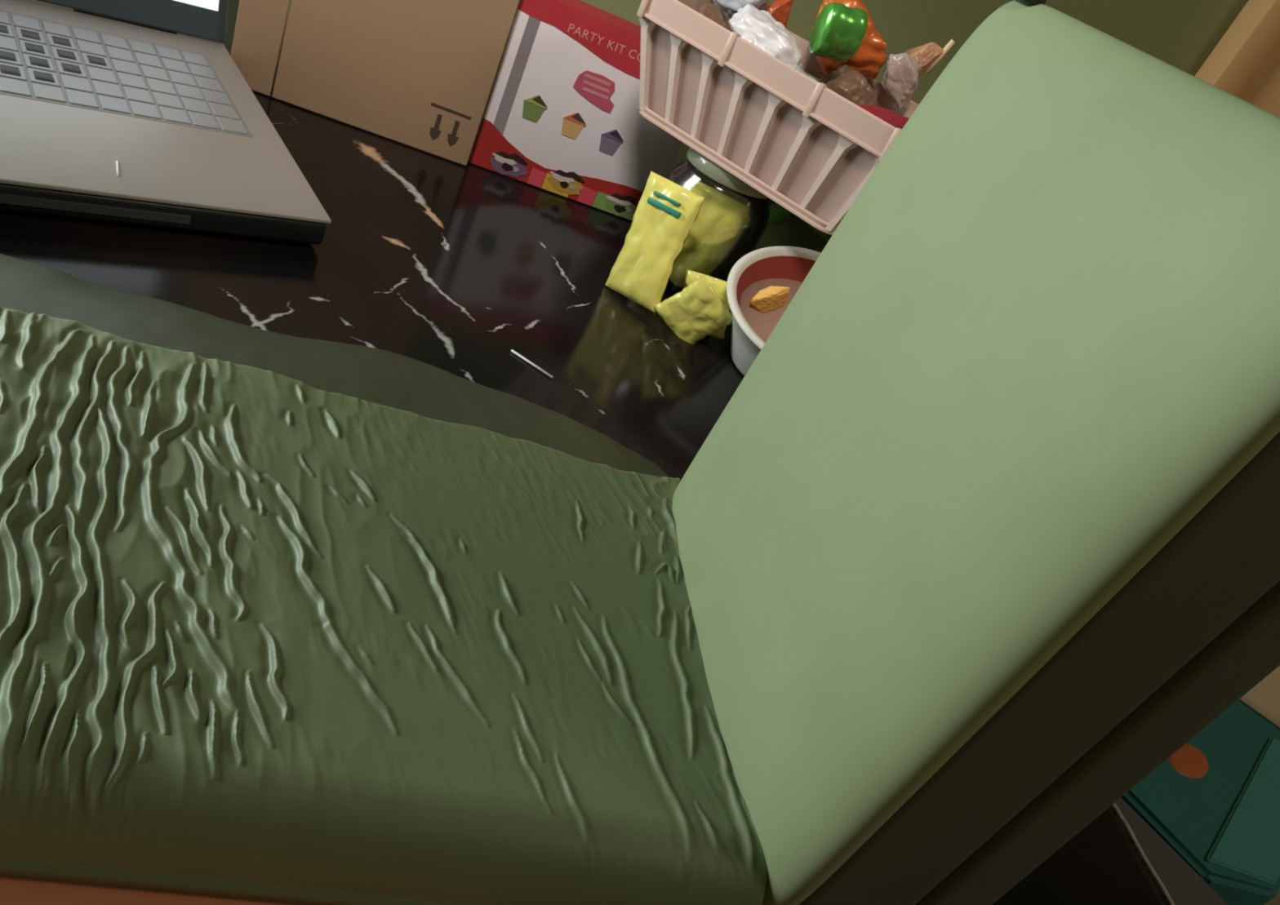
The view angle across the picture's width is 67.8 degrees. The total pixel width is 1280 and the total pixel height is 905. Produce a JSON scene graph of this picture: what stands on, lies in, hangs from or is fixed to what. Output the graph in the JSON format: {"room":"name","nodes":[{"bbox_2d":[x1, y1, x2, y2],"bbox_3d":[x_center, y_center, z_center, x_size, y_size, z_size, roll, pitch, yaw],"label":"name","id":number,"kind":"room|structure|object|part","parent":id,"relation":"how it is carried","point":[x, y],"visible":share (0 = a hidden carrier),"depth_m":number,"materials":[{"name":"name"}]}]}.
{"room":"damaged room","nodes":[
{"label":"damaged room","id":0,"kind":"room"},
{"bbox_2d":[580,0,1248,104],"bbox_3d":[-0.022,-0.996,0.836,5.200,2.650,0.080,15,33,-19],"label":"wall","id":1,"kind":"structure","parent":0,"point":[1182,34],"depth_m":1.20,"materials":[{"name":"paint"}]},
{"bbox_2d":[1194,0,1279,117],"bbox_3d":[1.170,-0.376,1.370,0.920,2.080,0.089,15,33,-19],"label":"door","id":2,"kind":"structure","parent":1,"relation":"in","point":[1244,64],"depth_m":1.23,"materials":[{"name":"brown wood"}]},
{"bbox_2d":[1263,887,1279,904],"bbox_3d":[-0.383,0.875,0.411,5.200,0.050,2.900,15,33,-19],"label":"floor","id":3,"kind":"structure","parent":0,"point":[1276,900],"depth_m":1.63,"materials":[{"name":"tile"}]},
{"bbox_2d":[0,876,303,904],"bbox_3d":[-0.444,0.491,0.159,0.635,0.748,0.512,15,33,-19],"label":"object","id":4,"kind":"structure","parent":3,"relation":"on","point":[13,891],"depth_m":0.23,"materials":[{"name":"orange wood"}]},
{"bbox_2d":[0,0,1174,904],"bbox_3d":[-0.726,-0.035,0.723,1.620,0.750,1.069,15,33,-19],"label":"marble table","id":5,"kind":"object","parent":3,"relation":"on","point":[454,268],"visible":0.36,"depth_m":0.54,"materials":[{"name":"stone"}]},
{"bbox_2d":[0,0,331,244],"bbox_3d":[-0.343,-0.295,0.438,0.360,0.234,0.309,-2,42,-39],"label":"laptop","id":6,"kind":"object","parent":5,"relation":"on","point":[103,118],"visible":1,"depth_m":0.51,"materials":[{"name":"grey metal"}]},
{"bbox_3d":[-0.399,-0.379,0.503,0.360,0.225,0.006,-2,25,-39],"label":"screen lid","id":7,"kind":"part","parent":6,"relation":"part of","materials":[{"name":"grey metal"}]},
{"bbox_2d":[230,0,519,165],"bbox_3d":[-0.169,-0.359,0.668,0.170,0.234,0.120,15,33,-19],"label":"cardboard box","id":8,"kind":"object","parent":5,"relation":"on","point":[420,74],"visible":0.94,"depth_m":0.66,"materials":[{"name":"beige cardboard"}]},
{"bbox_2d":[430,102,471,146],"bbox_3d":[-0.140,-0.236,0.689,0.029,0.026,0.001,15,33,-19],"label":"print","id":9,"kind":"object","parent":8,"relation":"attached to","point":[450,122],"depth_m":0.69,"materials":[{"name":"brown"}]},
{"bbox_2d":[511,349,553,378],"bbox_3d":[-0.059,-0.048,0.518,0.028,0.001,0.001,34,32,11],"label":"stick","id":10,"kind":"object","parent":5,"relation":"on","point":[512,350],"visible":1,"depth_m":0.52,"materials":[{"name":"white plastic"}]},
{"bbox_2d":[468,0,682,221],"bbox_3d":[-0.039,-0.260,0.721,0.146,0.131,0.038,15,33,-19],"label":"kit box","id":11,"kind":"object","parent":5,"relation":"on","point":[562,116],"visible":0.84,"depth_m":0.70,"materials":[{"name":"white cardboard"}]},
{"bbox_2d":[488,155,527,177],"bbox_3d":[-0.100,-0.217,0.722,0.031,0.015,0.001,15,33,-19],"label":"picture","id":12,"kind":"object","parent":11,"relation":"on","point":[513,166],"depth_m":0.72,"materials":[{"name":"purple"}]},
{"bbox_2d":[546,173,583,195],"bbox_3d":[-0.058,-0.207,0.735,0.030,0.014,0.001,15,33,-19],"label":"picture","id":13,"kind":"object","parent":11,"relation":"on","point":[558,184],"depth_m":0.73,"materials":[{"name":"yellow"}]},
{"bbox_2d":[522,95,623,155],"bbox_3d":[-0.050,-0.244,0.709,0.080,0.022,0.001,15,33,-19],"label":"picture","id":14,"kind":"object","parent":11,"relation":"on","point":[567,125],"depth_m":0.71,"materials":[{"name":"multicoloured"}]},
{"bbox_3d":[-0.014,-0.310,0.688,0.146,0.001,0.036,15,33,-19],"label":"panel","id":15,"kind":"part","parent":11,"relation":"part of","materials":[{"name":"red cardboard"}]},
{"bbox_2d":[605,200,636,217],"bbox_3d":[-0.014,-0.193,0.752,0.030,0.016,0.001,15,33,-19],"label":"picture","id":16,"kind":"object","parent":11,"relation":"on","point":[622,208],"depth_m":0.75,"materials":[{"name":"green"}]},
{"bbox_2d":[0,0,1279,904],"bbox_3d":[-0.061,-0.065,0.290,0.442,0.259,0.280,15,33,-19],"label":"chair","id":17,"kind":"object","parent":5,"relation":"on","point":[983,532],"visible":1,"depth_m":0.27,"materials":[{"name":"green"}]},
{"bbox_3d":[-0.134,0.036,0.303,0.347,0.029,0.198,15,33,-19],"label":"flat panel","id":18,"kind":"part","parent":17,"relation":"part of","materials":[{"name":"green leather"}]},
{"bbox_3d":[0.123,-0.145,0.302,0.008,0.006,0.015,15,33,-19],"label":"zip pull","id":19,"kind":"part","parent":17,"relation":"part of","materials":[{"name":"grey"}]},
{"bbox_2d":[605,171,704,313],"bbox_3d":[0.009,-0.136,0.619,0.049,0.083,0.021,35,32,14],"label":"pouch","id":20,"kind":"object","parent":5,"relation":"on","point":[665,213],"visible":1,"depth_m":0.61,"materials":[{"name":"yellow plastic"}]},
{"bbox_2d":[647,191,681,217],"bbox_3d":[0.017,-0.158,0.604,0.025,0.009,0.004,32,23,20],"label":"print","id":21,"kind":"object","parent":20,"relation":"on","point":[651,201],"depth_m":0.60},
{"bbox_2d":[653,275,732,344],"bbox_3d":[0.035,-0.089,0.612,0.053,0.054,0.019,29,31,3],"label":"pouch","id":22,"kind":"object","parent":5,"relation":"on","point":[696,312],"visible":1,"depth_m":0.61,"materials":[{"name":"yellow plastic"}]},
{"bbox_2d":[683,269,729,340],"bbox_3d":[0.043,-0.097,0.627,0.042,0.048,0.016,30,31,5],"label":"pouch","id":23,"kind":"object","parent":5,"relation":"on","point":[719,286],"visible":0.3,"depth_m":0.61,"materials":[{"name":"yellow plastic"}]},
{"bbox_2d":[660,153,770,302],"bbox_3d":[0.045,-0.156,0.660,0.076,0.099,0.076,15,33,-19],"label":"clear jar","id":24,"kind":"object","parent":5,"relation":"on","point":[695,164],"visible":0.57,"depth_m":0.64,"materials":[{"name":"glass"}]},
{"bbox_2d":[669,178,749,286],"bbox_3d":[0.039,-0.144,0.655,0.052,0.076,0.014,27,31,0],"label":"pouch","id":25,"kind":"object","parent":24,"relation":"in","point":[721,220],"visible":0.59,"depth_m":0.64,"materials":[{"name":"yellow plastic"}]},
{"bbox_2d":[726,246,821,376],"bbox_3d":[0.103,-0.073,0.601,0.119,0.078,0.116,15,33,-19],"label":"bowl","id":26,"kind":"object","parent":5,"relation":"on","point":[759,269],"visible":0.31,"depth_m":0.62,"materials":[{"name":"beige ceramic"}]},
{"bbox_2d":[749,285,790,313],"bbox_3d":[0.081,-0.096,0.589,0.020,0.024,0.010,24,31,-6],"label":"snacks","id":27,"kind":"object","parent":26,"relation":"in","point":[771,298],"visible":1,"depth_m":0.59,"materials":[{"name":"orange food"}]},
{"bbox_2d":[755,198,831,252],"bbox_3d":[0.124,-0.147,0.706,0.082,0.099,0.074,39,33,18],"label":"tin","id":28,"kind":"object","parent":5,"relation":"on","point":[784,228],"visible":0.06,"depth_m":0.67,"materials":[{"name":"green"}]},
{"bbox_2d":[636,0,919,235],"bbox_3d":[0.099,-0.221,0.626,0.198,0.075,0.142,39,33,18],"label":"plastic basket","id":29,"kind":"object","parent":28,"relation":"on","point":[810,149],"visible":0.67,"depth_m":0.58,"materials":[{"name":"beige"}]},
{"bbox_2d":[697,2,726,28],"bbox_3d":[0.044,-0.275,0.619,0.032,0.031,0.026,9,35,-28],"label":"wrapper","id":30,"kind":"object","parent":29,"relation":"in","point":[712,11],"visible":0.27,"depth_m":0.61,"materials":[{"name":"orange plastic"}]},
{"bbox_3d":[0.086,-0.195,0.644,0.163,0.006,0.108,39,33,18],"label":"rail","id":31,"kind":"part","parent":29,"relation":"part of","materials":[{"name":"beige plastic"}]},
{"bbox_2d":[712,0,768,20],"bbox_3d":[0.065,-0.305,0.639,0.045,0.031,0.032,18,32,-14],"label":"wrapper","id":32,"kind":"object","parent":29,"relation":"in","point":[728,8],"visible":0.58,"depth_m":0.63,"materials":[{"name":"grey plastic"}]},
{"bbox_2d":[728,3,804,71],"bbox_3d":[0.079,-0.259,0.613,0.057,0.041,0.043,30,31,5],"label":"wrapper","id":33,"kind":"object","parent":29,"relation":"in","point":[755,26],"visible":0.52,"depth_m":0.60,"materials":[{"name":"white plastic"}]},
{"bbox_2d":[764,0,793,27],"bbox_3d":[0.090,-0.289,0.637,0.020,0.038,0.018,8,36,-28],"label":"wrapper","id":34,"kind":"object","parent":29,"relation":"in","point":[780,10],"visible":0.44,"depth_m":0.63,"materials":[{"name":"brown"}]},
{"bbox_2d":[785,62,833,91],"bbox_3d":[0.098,-0.220,0.603,0.034,0.045,0.040,4,38,-33],"label":"wrapper","id":35,"kind":"object","parent":29,"relation":"in","point":[795,66],"visible":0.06,"depth_m":0.59,"materials":[{"name":"white plastic"}]},
{"bbox_2d":[807,2,867,62],"bbox_3d":[0.125,-0.264,0.598,0.030,0.036,0.023,10,35,-26],"label":"candy","id":36,"kind":"object","parent":29,"relation":"in","point":[838,31],"visible":1,"depth_m":0.59,"materials":[{"name":"green"}]},
{"bbox_2d":[817,64,878,106],"bbox_3d":[0.133,-0.232,0.633,0.046,0.046,0.032,32,31,9],"label":"wrapper","id":37,"kind":"object","parent":29,"relation":"in","point":[845,81],"visible":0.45,"depth_m":0.62,"materials":[{"name":"brown plastic"}]},
{"bbox_2d":[811,0,887,79],"bbox_3d":[0.139,-0.274,0.636,0.056,0.055,0.038,28,31,1],"label":"wrapper","id":38,"kind":"object","parent":29,"relation":"in","point":[870,56],"visible":0.43,"depth_m":0.63,"materials":[{"name":"orange plastic"}]},
{"bbox_2d":[859,104,909,128],"bbox_3d":[0.148,-0.210,0.608,0.044,0.024,0.026,33,32,10],"label":"wrapper","id":39,"kind":"object","parent":29,"relation":"in","point":[893,118],"visible":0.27,"depth_m":0.60,"materials":[{"name":"red plastic"}]},
{"bbox_2d":[881,53,919,110],"bbox_3d":[0.172,-0.247,0.630,0.028,0.033,0.030,8,36,-28],"label":"wrapper","id":40,"kind":"object","parent":29,"relation":"in","point":[900,82],"visible":1,"depth_m":0.62,"materials":[{"name":"beige plastic"}]},
{"bbox_2d":[902,42,943,76],"bbox_3d":[0.182,-0.263,0.636,0.028,0.030,0.021,-6,44,-42],"label":"wrapper","id":41,"kind":"object","parent":29,"relation":"in","point":[926,55],"visible":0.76,"depth_m":0.63,"materials":[{"name":"plastic"}]},
{"bbox_2d":[925,39,955,74],"bbox_3d":[0.200,-0.265,0.636,0.010,0.025,0.004,15,33,-19],"label":"wooden stick","id":42,"kind":"object","parent":41,"relation":"on","point":[951,42],"visible":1,"depth_m":0.64,"materials":[{"name":"brown wood"}]},
{"bbox_2d":[767,202,830,242],"bbox_3d":[0.114,-0.155,0.665,0.072,0.024,0.001,39,33,18],"label":"print","id":43,"kind":"object","parent":28,"relation":"on","point":[783,225],"depth_m":0.67,"materials":[{"name":"green paint"}]},
{"bbox_2d":[1115,699,1279,904],"bbox_3d":[0.613,0.438,1.320,0.396,0.455,0.934,43,34,24],"label":"box","id":44,"kind":"object","parent":3,"relation":"on","point":[1206,820],"visible":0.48,"depth_m":0.96,"materials":[{"name":"cardboard"}]},
{"bbox_3d":[0.444,0.375,0.891,0.118,0.032,0.251,-6,44,-42],"label":"frame","id":45,"kind":"part","parent":44,"relation":"part of","materials":[{"name":"grey"}]},
{"bbox_2d":[1204,737,1279,885],"bbox_3d":[0.674,0.379,1.020,0.359,0.007,0.084,-7,44,-43],"label":"seat cushion","id":46,"kind":"object","parent":44,"relation":"on","point":[1242,775],"depth_m":0.99,"materials":[{"name":"teal fabric"}]},
{"bbox_2d":[1239,666,1279,728],"bbox_3d":[0.846,0.267,1.298,0.325,0.019,0.324,39,33,19],"label":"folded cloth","id":47,"kind":"object","parent":44,"relation":"on","point":[1264,698],"visible":0.04,"depth_m":1.18,"materials":[{"name":"beige fabric"}]}
]}

